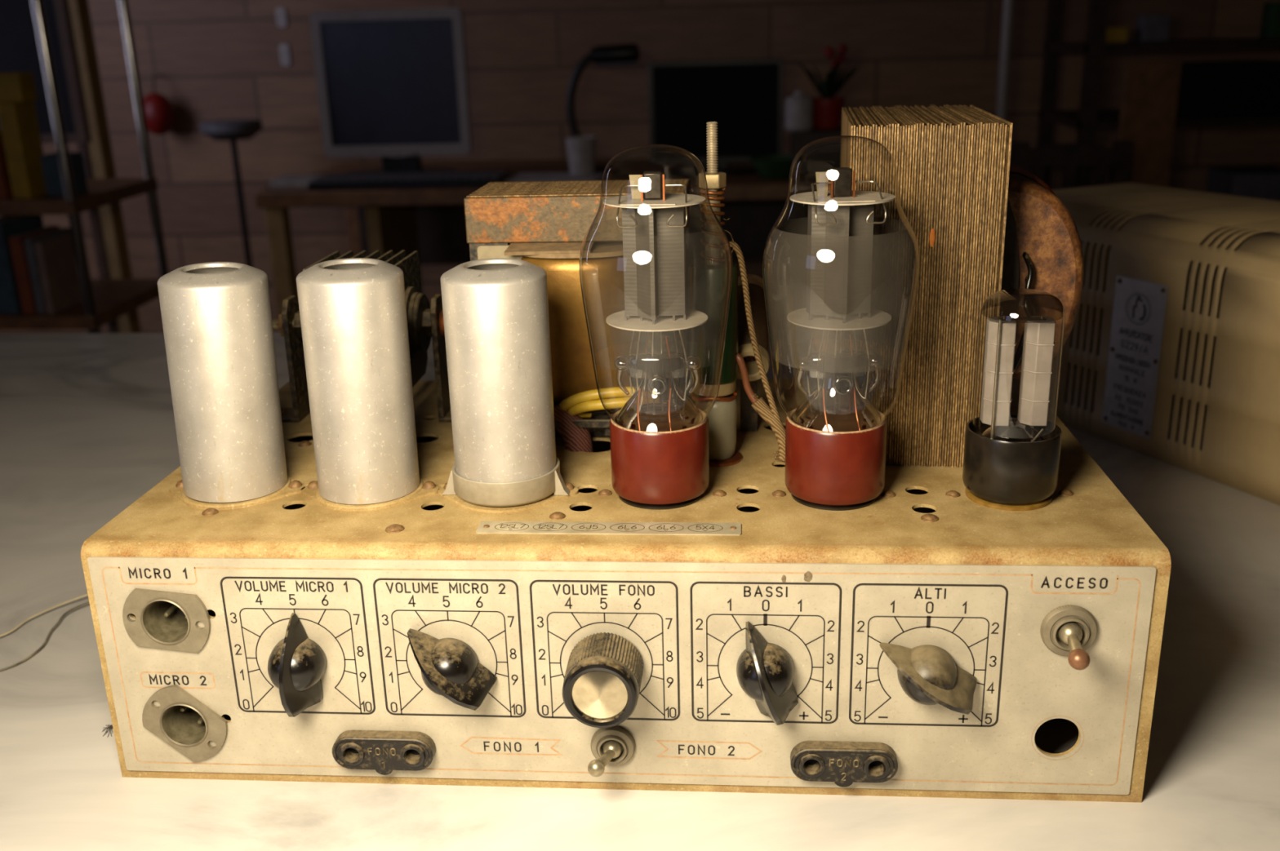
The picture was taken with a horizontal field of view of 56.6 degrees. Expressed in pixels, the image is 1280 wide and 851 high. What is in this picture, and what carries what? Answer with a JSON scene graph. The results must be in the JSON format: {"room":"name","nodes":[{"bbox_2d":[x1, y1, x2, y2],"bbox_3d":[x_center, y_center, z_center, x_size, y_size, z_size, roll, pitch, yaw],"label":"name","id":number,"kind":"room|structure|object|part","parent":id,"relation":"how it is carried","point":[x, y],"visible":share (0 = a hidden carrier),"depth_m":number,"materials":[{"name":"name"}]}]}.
{"room":"home office","nodes":[
{"label":"home office","id":0,"kind":"room"},
{"bbox_2d":[0,0,1279,333],"bbox_3d":[0.361,-1.470,3.389,5.800,2.650,0.100,0,18,5],"label":"wall","id":1,"kind":"structure","parent":0,"point":[217,60],"depth_m":3.52,"materials":[{"name":"brown brick"}]},
{"bbox_2d":[142,74,174,135],"bbox_3d":[-1.454,-0.964,3.580,0.102,0.175,0.097,-18,24,-40],"label":"lantern","id":2,"kind":"object","parent":1,"relation":"attached to","point":[159,112],"visible":0.9,"depth_m":3.56,"materials":[{"name":"plastic"}]},
{"bbox_2d":[275,7,287,26],"bbox_3d":[-1.067,-1.214,3.535,0.030,0.056,0.006,0,18,5],"label":"tag","id":3,"kind":"object","parent":1,"relation":"attached to","point":[281,15],"visible":1,"depth_m":3.53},
{"bbox_2d":[278,43,290,66],"bbox_3d":[-1.066,-1.113,3.568,0.030,0.064,0.006,0,18,5],"label":"tag","id":4,"kind":"object","parent":1,"relation":"attached to","point":[284,51],"visible":1,"depth_m":3.56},
{"bbox_3d":[0.181,0.677,1.183,5.800,0.040,5.550,0,18,5],"label":"floor","id":5,"kind":"structure","parent":0,"visible":0},
{"bbox_2d":[0,0,119,333],"bbox_3d":[-1.186,-0.332,2.317,0.310,1.236,0.018,0,18,5],"label":"post","id":6,"kind":"object","parent":5,"relation":"on","point":[20,52],"visible":0.63,"depth_m":2.20,"materials":[{"name":"grey metal"}]},
{"bbox_3d":[-1.197,-0.726,2.188,0.310,0.406,0.018,0,18,5],"label":"frame","id":7,"kind":"part","parent":6,"relation":"part of","materials":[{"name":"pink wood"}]},
{"bbox_3d":[-1.039,-0.140,2.369,0.014,0.832,0.014,0,18,5],"label":"leg","id":8,"kind":"part","parent":6,"relation":"part of","materials":[{"name":"pink wood"}]},
{"bbox_2d":[0,0,168,333],"bbox_3d":[-1.202,-0.388,2.069,0.635,1.500,0.320,0,18,5],"label":"shelf unit","id":9,"kind":"object","parent":5,"relation":"on","point":[104,300],"visible":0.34,"depth_m":1.96,"materials":[{"name":"brown wood"}]},
{"bbox_2d":[0,128,13,199],"bbox_3d":[-1.046,-0.428,1.937,0.046,0.110,0.060,0,18,5],"label":"box","id":10,"kind":"object","parent":9,"relation":"on","point":[6,191],"visible":0.41,"depth_m":1.92,"materials":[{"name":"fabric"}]},
{"bbox_2d":[0,214,44,314],"bbox_3d":[-1.056,-0.275,2.010,0.052,0.150,0.121,0,18,5],"label":"book","id":11,"kind":"object","parent":9,"relation":"on","point":[10,225],"visible":0.36,"depth_m":1.97,"materials":[{"name":"blue paper"}]},
{"bbox_2d":[0,101,47,199],"bbox_3d":[-0.998,-0.447,1.927,0.030,0.150,0.060,0,18,5],"label":"book","id":12,"kind":"object","parent":9,"relation":"on","point":[19,123],"visible":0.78,"depth_m":1.91,"materials":[{"name":"yellow paper"}]},
{"bbox_2d":[0,71,37,102],"bbox_3d":[-1.011,-0.540,1.897,0.072,0.044,0.044,0,18,5],"label":"carton","id":13,"kind":"object","parent":12,"relation":"on","point":[14,86],"visible":1,"depth_m":1.88,"materials":[{"name":"cardboard"}]},
{"bbox_2d":[8,225,59,314],"bbox_3d":[-1.011,-0.265,2.010,0.020,0.128,0.121,0,18,5],"label":"book","id":14,"kind":"object","parent":9,"relation":"on","point":[18,252],"visible":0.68,"depth_m":1.96,"materials":[{"name":"brown paper"}]},
{"bbox_2d":[23,227,71,314],"bbox_3d":[-0.989,-0.263,2.009,0.014,0.124,0.121,0,18,5],"label":"book","id":15,"kind":"object","parent":9,"relation":"on","point":[28,242],"visible":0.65,"depth_m":1.96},
{"bbox_2d":[34,231,83,314],"bbox_3d":[-0.973,-0.260,2.008,0.012,0.118,0.121,0,18,5],"label":"book","id":16,"kind":"object","parent":9,"relation":"on","point":[55,255],"visible":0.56,"depth_m":1.98,"materials":[{"name":"pink paper"}]},
{"bbox_2d":[40,151,88,196],"bbox_3d":[-0.946,-0.414,1.955,0.044,0.066,0.050,0,18,5],"label":"book","id":17,"kind":"object","parent":9,"relation":"on","point":[50,162],"visible":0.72,"depth_m":1.94,"materials":[{"name":"blue paper"}]},
{"bbox_3d":[-0.906,-0.341,1.902,0.017,1.500,0.017,0,18,5],"label":"post","id":18,"kind":"part","parent":9,"relation":"part of","materials":[{"name":"silver metal"}]},
{"bbox_3d":[-0.899,-0.435,2.187,0.017,1.500,0.017,0,18,5],"label":"post","id":19,"kind":"part","parent":9,"relation":"part of","materials":[{"name":"silver metal"}]},
{"bbox_2d":[68,0,141,333],"bbox_3d":[-1.168,-0.975,2.410,0.044,2.400,0.044,0,18,5],"label":"metal post","id":20,"kind":"object","parent":5,"relation":"on","point":[100,147],"visible":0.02,"depth_m":2.52,"materials":[{"name":"grey metal"}]},
{"bbox_2d":[199,119,262,266],"bbox_3d":[-1.142,-0.481,3.470,0.300,0.798,0.300,0,18,5],"label":"pedestal stand","id":21,"kind":"object","parent":5,"relation":"on","point":[233,131],"visible":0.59,"depth_m":3.33,"materials":[{"name":"black plastic"}]},
{"bbox_2d":[254,154,817,316],"bbox_3d":[-0.073,-0.274,2.923,1.470,0.693,0.620,0,18,5],"label":"wooden desk","id":22,"kind":"object","parent":5,"relation":"on","point":[431,222],"visible":0.16,"depth_m":2.91,"materials":[{"name":"brown wood"}]},
{"bbox_3d":[-0.792,-0.170,2.720,0.040,0.659,0.040,0,18,5],"label":"leg","id":23,"kind":"part","parent":22,"relation":"part of","materials":[{"name":"brown wood"}]},
{"bbox_2d":[269,174,324,188],"bbox_3d":[-0.753,-0.547,2.666,0.124,0.020,0.090,0,18,5],"label":"notebook","id":24,"kind":"object","parent":22,"relation":"on","point":[285,181],"visible":0.55,"depth_m":2.63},
{"bbox_3d":[-0.750,-0.340,3.231,0.040,0.659,0.040,0,18,5],"label":"leg","id":25,"kind":"part","parent":22,"relation":"part of","materials":[{"name":"brown wood"}]},
{"bbox_2d":[309,7,472,173],"bbox_3d":[-0.567,-0.761,2.738,0.344,0.372,0.190,-1,18,3],"label":"computer monitor","id":26,"kind":"object","parent":22,"relation":"on","point":[392,84],"visible":0.87,"depth_m":2.72,"materials":[{"name":"black plastic"}]},
{"bbox_2d":[307,170,513,190],"bbox_3d":[-0.503,-0.544,2.631,0.430,0.023,0.136,0,18,5],"label":"keyboard","id":27,"kind":"object","parent":22,"relation":"on","point":[473,179],"visible":0.98,"depth_m":2.58,"materials":[{"name":"black plastic"}]},
{"bbox_2d":[504,172,610,182],"bbox_3d":[-0.185,-0.544,2.621,0.210,0.012,0.150,3,19,12],"label":"paper stack","id":28,"kind":"object","parent":22,"relation":"on","point":[522,176],"visible":0.57,"depth_m":2.61,"materials":[{"name":"paper"}]},
{"bbox_2d":[565,135,596,175],"bbox_3d":[-0.129,-0.594,2.642,0.068,0.091,0.068,0,18,5],"label":"paper cup","id":29,"kind":"object","parent":28,"relation":"on","point":[581,150],"visible":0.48,"depth_m":2.62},
{"bbox_2d":[564,43,639,174],"bbox_3d":[-0.087,-0.721,2.713,0.180,0.286,0.124,0,18,5],"label":"desk lamp","id":30,"kind":"object","parent":22,"relation":"on","point":[626,54],"visible":0.77,"depth_m":2.67,"materials":[{"name":"black plastic"}]},
{"bbox_3d":[-0.127,-0.721,2.716,0.083,0.259,0.020,0,18,5],"label":"arm","id":31,"kind":"part","parent":30,"relation":"part of","materials":[{"name":"black plastic"}]},
{"bbox_3d":[-0.056,-0.836,2.672,0.112,0.044,0.042,0,18,5],"label":"lamp shade","id":32,"kind":"part","parent":30,"relation":"part of","materials":[{"name":"black plastic"}]},
{"bbox_2d":[648,57,783,176],"bbox_3d":[0.171,-0.696,2.679,0.300,0.246,0.150,0,18,5],"label":"screen","id":33,"kind":"object","parent":22,"relation":"on","point":[744,97],"visible":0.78,"depth_m":2.66,"materials":[{"name":"black plastic"}]},
{"bbox_2d":[749,155,803,179],"bbox_3d":[0.295,-0.559,2.577,0.116,0.044,0.116,0,18,5],"label":"bowl","id":34,"kind":"object","parent":22,"relation":"on","point":[767,166],"visible":0.95,"depth_m":2.54,"materials":[{"name":"ceramic"}]},
{"bbox_2d":[790,125,841,173],"bbox_3d":[0.421,-0.629,2.702,0.150,0.092,0.140,0,18,5],"label":"wooden box","id":35,"kind":"object","parent":22,"relation":"on","point":[824,155],"visible":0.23,"depth_m":2.64,"materials":[{"name":"brown wood"}]},
{"bbox_2d":[784,90,813,131],"bbox_3d":[0.351,-0.696,2.627,0.062,0.084,0.062,0,18,5],"label":"bottle","id":36,"kind":"object","parent":35,"relation":"on","point":[798,115],"visible":1,"depth_m":2.61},
{"bbox_2d":[794,43,862,128],"bbox_3d":[0.438,-0.761,2.665,0.143,0.181,0.170,-13,21,-30],"label":"potted plant","id":37,"kind":"object","parent":35,"relation":"on","point":[827,108],"visible":0.95,"depth_m":2.64,"materials":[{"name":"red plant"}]},
{"bbox_3d":[0.418,-0.701,2.667,0.080,0.066,0.080,0,18,5],"label":"pot","id":38,"kind":"part","parent":37,"relation":"part of","materials":[{"name":"red ceramic"}]},
{"bbox_3d":[0.432,-0.817,2.630,0.052,0.053,0.045,0,18,5],"label":"flower","id":39,"kind":"part","parent":37,"relation":"part of","materials":[{"name":"red plant"}]},
{"bbox_2d":[0,332,1279,850],"bbox_3d":[0.190,0.426,0.679,2.400,0.750,0.995,0,18,5],"label":"marble table","id":40,"kind":"object","parent":5,"relation":"on","point":[87,425],"visible":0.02,"depth_m":0.43,"materials":[{"name":"white stone"}]},
{"bbox_2d":[102,724,112,737],"bbox_3d":[-0.201,0.115,0.452,0.007,0.002,0.009,-7,19,-16],"label":"tuft","id":41,"kind":"object","parent":40,"relation":"on","point":[110,726],"visible":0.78,"depth_m":0.45,"materials":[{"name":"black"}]},
{"bbox_2d":[0,104,1170,803],"bbox_3d":[-0.086,-0.005,0.465,0.515,0.216,0.220,0,18,5],"label":"amplifier","id":42,"kind":"object","parent":40,"relation":"on","point":[746,634],"visible":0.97,"depth_m":0.40,"materials":[{"name":"beige paint"}]},
{"bbox_2d":[142,600,187,642],"bbox_3d":[-0.159,0.063,0.408,0.016,0.016,0.019,0,18,5],"label":"socket","id":43,"kind":"object","parent":42,"relation":"on","point":[163,621],"depth_m":0.41,"materials":[{"name":"metal"}]},
{"bbox_2d":[161,706,205,744],"bbox_3d":[-0.157,0.101,0.421,0.016,0.016,0.019,0,18,5],"label":"socket","id":44,"kind":"object","parent":42,"relation":"on","point":[180,725],"depth_m":0.42,"materials":[{"name":"metal"}]},
{"bbox_2d":[157,262,287,502],"bbox_3d":[-0.149,-0.017,0.427,0.037,0.081,0.037,2,18,4],"label":"can","id":45,"kind":"object","parent":42,"relation":"on","point":[216,317],"visible":1,"depth_m":0.41,"materials":[{"name":"metal"}]},
{"bbox_3d":[-0.116,0.081,0.392,0.019,0.033,0.018,0,18,5],"label":"pointer knob","id":46,"kind":"part","parent":42,"relation":"part of","materials":[{"name":"black plastic"}]},
{"bbox_2d":[296,257,419,504],"bbox_3d":[-0.100,-0.017,0.423,0.036,0.082,0.036,1,18,4],"label":"can","id":47,"kind":"object","parent":42,"relation":"on","point":[353,311],"visible":1,"depth_m":0.41,"materials":[{"name":"metal"}]},
{"bbox_2d":[332,730,435,775],"bbox_3d":[-0.088,0.113,0.408,0.035,0.015,0.005,0,18,5],"label":"socket","id":48,"kind":"object","parent":42,"relation":"attached to","point":[354,753],"depth_m":0.41,"materials":[{"name":"black plastic"}]},
{"bbox_2d":[404,286,431,359],"bbox_3d":[-0.095,-0.044,0.507,0.006,0.031,0.031,0,18,5],"label":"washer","id":49,"kind":"object","parent":42,"relation":"in","point":[418,306],"depth_m":0.50,"materials":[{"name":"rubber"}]},
{"bbox_3d":[-0.063,0.083,0.389,0.028,0.028,0.018,0,18,5],"label":"pointer knob","id":50,"kind":"part","parent":42,"relation":"part of","materials":[{"name":"black plastic"}]},
{"bbox_3d":[-0.057,-0.049,0.500,0.015,0.064,0.050,0,18,5],"label":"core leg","id":51,"kind":"part","parent":42,"relation":"part of","materials":[{"name":"metal"}]},
{"bbox_3d":[-0.054,-0.040,0.476,0.018,0.064,0.002,0,18,5],"label":"plate","id":52,"kind":"part","parent":42,"relation":"part of","materials":[{"name":"beige metal"}]},
{"bbox_2d":[440,257,569,506],"bbox_3d":[-0.048,-0.016,0.418,0.040,0.082,0.039,16,25,42],"label":"can","id":53,"kind":"object","parent":42,"relation":"on","point":[496,317],"visible":1,"depth_m":0.40,"materials":[{"name":"metal"}]},
{"bbox_3d":[-0.012,0.082,0.383,0.025,0.025,0.020,0,18,5],"label":"round knob","id":54,"kind":"part","parent":42,"relation":"part of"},
{"bbox_2d":[587,725,635,777],"bbox_3d":[-0.010,0.111,0.395,0.015,0.015,0.018,0,18,5],"label":"toggle switch","id":55,"kind":"object","parent":42,"relation":"attached to","point":[611,751],"depth_m":0.40,"materials":[{"name":"silver metal"}]},
{"bbox_3d":[-0.011,0.083,0.395,0.345,0.083,0.001,0,18,5],"label":"panel","id":56,"kind":"part","parent":42,"relation":"part of","materials":[{"name":"paint"}]},
{"bbox_2d":[578,144,732,505],"bbox_3d":[0.006,-0.034,0.407,0.052,0.121,0.052,-11,20,-25],"label":"valve","id":57,"kind":"object","parent":42,"relation":"on","point":[660,455],"visible":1,"depth_m":0.40,"materials":[{"name":"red glass"}]},
{"bbox_3d":[-0.001,-0.080,0.396,0.004,0.008,0.001,0,18,5],"label":"getter plate","id":58,"kind":"part","parent":57,"relation":"part of","materials":[{"name":"grey metal"}]},
{"bbox_3d":[0.006,-0.013,0.414,0.031,0.025,0.031,0,18,5],"label":"stem","id":59,"kind":"part","parent":57,"relation":"part of","materials":[{"name":"clear glass"}]},
{"bbox_2d":[618,493,702,510],"bbox_3d":[0.007,0.024,0.426,0.030,0.001,0.030,0,18,5],"label":"socket","id":60,"kind":"object","parent":42,"relation":"attached to","point":[696,504],"depth_m":0.41,"materials":[{"name":"black plastic"}]},
{"bbox_3d":[0.012,-0.049,0.495,0.015,0.064,0.050,0,18,5],"label":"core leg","id":61,"kind":"part","parent":42,"relation":"part of","materials":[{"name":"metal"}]},
{"bbox_3d":[0.027,-0.049,0.441,0.004,0.124,0.004,0,18,5],"label":"threaded rod","id":62,"kind":"part","parent":42,"relation":"part of","materials":[{"name":"silver metal"}]},
{"bbox_2d":[709,450,742,466],"bbox_3d":[0.030,0.012,0.460,0.019,0.001,0.019,0,18,5],"label":"washer","id":63,"kind":"object","parent":42,"relation":"in","point":[717,458],"depth_m":0.45,"materials":[{"name":"orange metal"}]},
{"bbox_3d":[0.041,0.081,0.380,0.020,0.033,0.018,0,18,5],"label":"pointer knob","id":64,"kind":"part","parent":42,"relation":"part of","materials":[{"name":"black plastic"}]},
{"bbox_2d":[791,493,877,511],"bbox_3d":[0.069,0.024,0.421,0.030,0.001,0.030,0,18,5],"label":"socket","id":65,"kind":"object","parent":42,"relation":"attached to","point":[797,504],"depth_m":0.41,"materials":[{"name":"black plastic"}]},
{"bbox_2d":[762,135,919,506],"bbox_3d":[0.067,-0.035,0.402,0.052,0.123,0.052,-8,19,-19],"label":"valve","id":66,"kind":"object","parent":42,"relation":"on","point":[841,280],"visible":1,"depth_m":0.39,"materials":[{"name":"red glass"}]},
{"bbox_3d":[0.060,-0.079,0.390,0.004,0.008,0.001,-3,18,-3],"label":"getter plate","id":67,"kind":"part","parent":66,"relation":"part of","materials":[{"name":"grey metal"}]},
{"bbox_3d":[0.068,-0.013,0.409,0.031,0.025,0.031,-3,18,-3],"label":"stem","id":68,"kind":"part","parent":66,"relation":"part of","materials":[{"name":"clear glass"}]},
{"bbox_2d":[790,741,897,787],"bbox_3d":[0.068,0.113,0.395,0.035,0.015,0.005,0,18,5],"label":"socket","id":69,"kind":"object","parent":42,"relation":"attached to","point":[813,764],"depth_m":0.39,"materials":[{"name":"black plastic"}]},
{"bbox_3d":[0.092,0.083,0.376,0.031,0.024,0.018,0,18,5],"label":"pointer knob","id":70,"kind":"part","parent":42,"relation":"part of","materials":[{"name":"black plastic"}]},
{"bbox_2d":[964,487,1052,511],"bbox_3d":[0.129,0.024,0.416,0.029,0.001,0.029,0,18,5],"label":"socket","id":71,"kind":"object","parent":42,"relation":"attached to","point":[972,503],"depth_m":0.41,"materials":[{"name":"gold metal"}]},
{"bbox_2d":[962,288,1065,506],"bbox_3d":[0.128,-0.011,0.405,0.032,0.071,0.032,0,18,5],"label":"valve","id":72,"kind":"object","parent":42,"relation":"on","point":[1009,460],"visible":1,"depth_m":0.40,"materials":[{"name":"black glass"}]},
{"bbox_3d":[0.126,-0.016,0.402,0.016,0.043,0.005,-6,19,-13],"label":"support rod","id":73,"kind":"part","parent":72,"relation":"part of","materials":[{"name":"metal"}]},
{"bbox_3d":[0.128,0.001,0.409,0.021,0.005,0.021,0,18,5],"label":"stem","id":74,"kind":"part","parent":72,"relation":"part of","materials":[{"name":"clear glass"}]},
{"bbox_3d":[0.128,-0.021,0.402,0.027,0.050,0.027,0,18,5],"label":"glass bulb","id":75,"kind":"part","parent":72,"relation":"part of","materials":[{"name":"clear glass"}]},
{"bbox_2d":[1040,604,1097,670],"bbox_3d":[0.135,0.067,0.368,0.017,0.017,0.020,0,18,5],"label":"toggle switch","id":76,"kind":"object","parent":42,"relation":"attached to","point":[1068,633],"depth_m":0.37,"materials":[{"name":"silver metal"}]},
{"bbox_2d":[1048,182,1279,505],"bbox_3d":[0.365,-0.064,0.735,0.160,0.136,0.290,-10,20,-23],"label":"case","id":77,"kind":"object","parent":40,"relation":"on","point":[1182,282],"visible":0.81,"depth_m":0.69,"materials":[{"name":"beige paint"}]},
{"bbox_3d":[0.305,-0.103,0.860,0.158,0.136,0.001,-10,20,-23],"label":"panel","id":78,"kind":"part","parent":77,"relation":"part of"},
{"bbox_3d":[0.294,-0.041,0.708,0.001,0.092,0.038,-10,20,-23],"label":"data plate","id":79,"kind":"part","parent":77,"relation":"part of","materials":[{"name":"grey metal"}]},
{"bbox_2d":[995,0,1014,119],"bbox_3d":[0.844,-1.218,2.662,0.024,2.600,0.024,0,18,5],"label":"pipe","id":80,"kind":"object","parent":5,"relation":"on","point":[1008,5],"visible":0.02,"depth_m":2.77,"materials":[{"name":"grey metal"}]},
{"bbox_2d":[1117,60,1182,186],"bbox_3d":[1.168,-0.389,2.820,0.120,0.910,0.020,0,18,5],"label":"board","id":81,"kind":"object","parent":5,"relation":"on","point":[1150,89],"visible":0.44,"depth_m":2.71,"materials":[{"name":"brown wood"}]},
{"bbox_2d":[1035,0,1279,186],"bbox_3d":[1.427,-0.810,2.897,0.784,1.650,0.414,0,18,5],"label":"storage rack","id":82,"kind":"object","parent":5,"relation":"on","point":[1088,118],"visible":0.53,"depth_m":2.74,"materials":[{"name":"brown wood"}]},
{"bbox_3d":[1.068,-0.870,3.108,0.034,1.650,0.034,0,18,5],"label":"post","id":83,"kind":"part","parent":82,"relation":"part of","materials":[{"name":"black metal"}]},
{"bbox_3d":[1.038,-0.751,2.748,0.034,1.650,0.034,0,18,5],"label":"post","id":84,"kind":"part","parent":82,"relation":"part of","materials":[{"name":"black metal"}]},
{"bbox_2d":[1104,26,1128,43],"bbox_3d":[1.100,-0.914,2.784,0.066,0.034,0.060,0,18,5],"label":"carton","id":85,"kind":"object","parent":82,"relation":"on","point":[1113,34],"visible":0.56,"depth_m":2.75,"materials":[{"name":"cardboard"}]},
{"bbox_2d":[1133,13,1170,42],"bbox_3d":[1.194,-0.927,2.772,0.060,0.060,0.060,0,18,5],"label":"carton","id":86,"kind":"object","parent":82,"relation":"on","point":[1148,28],"visible":1,"depth_m":2.75,"materials":[{"name":"cardboard"}]},
{"bbox_2d":[1175,59,1279,118],"bbox_3d":[1.347,-0.794,2.804,0.300,0.120,0.180,0,18,5],"label":"bin","id":87,"kind":"object","parent":82,"relation":"on","point":[1231,88],"visible":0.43,"depth_m":2.72,"materials":[{"name":"black plastic"}]},
{"bbox_2d":[1205,165,1279,200],"bbox_3d":[1.474,-0.542,2.877,0.150,0.150,0.160,0,18,5],"label":"crate","id":88,"kind":"object","parent":82,"relation":"on","point":[1256,182],"visible":0.46,"depth_m":2.79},
{"bbox_2d":[1259,1,1279,39],"bbox_3d":[1.493,-0.936,2.745,0.090,0.080,0.060,0,18,5],"label":"carton","id":89,"kind":"object","parent":82,"relation":"on","point":[1270,20],"visible":1,"depth_m":2.73,"materials":[{"name":"green cardboard"}]}
]}

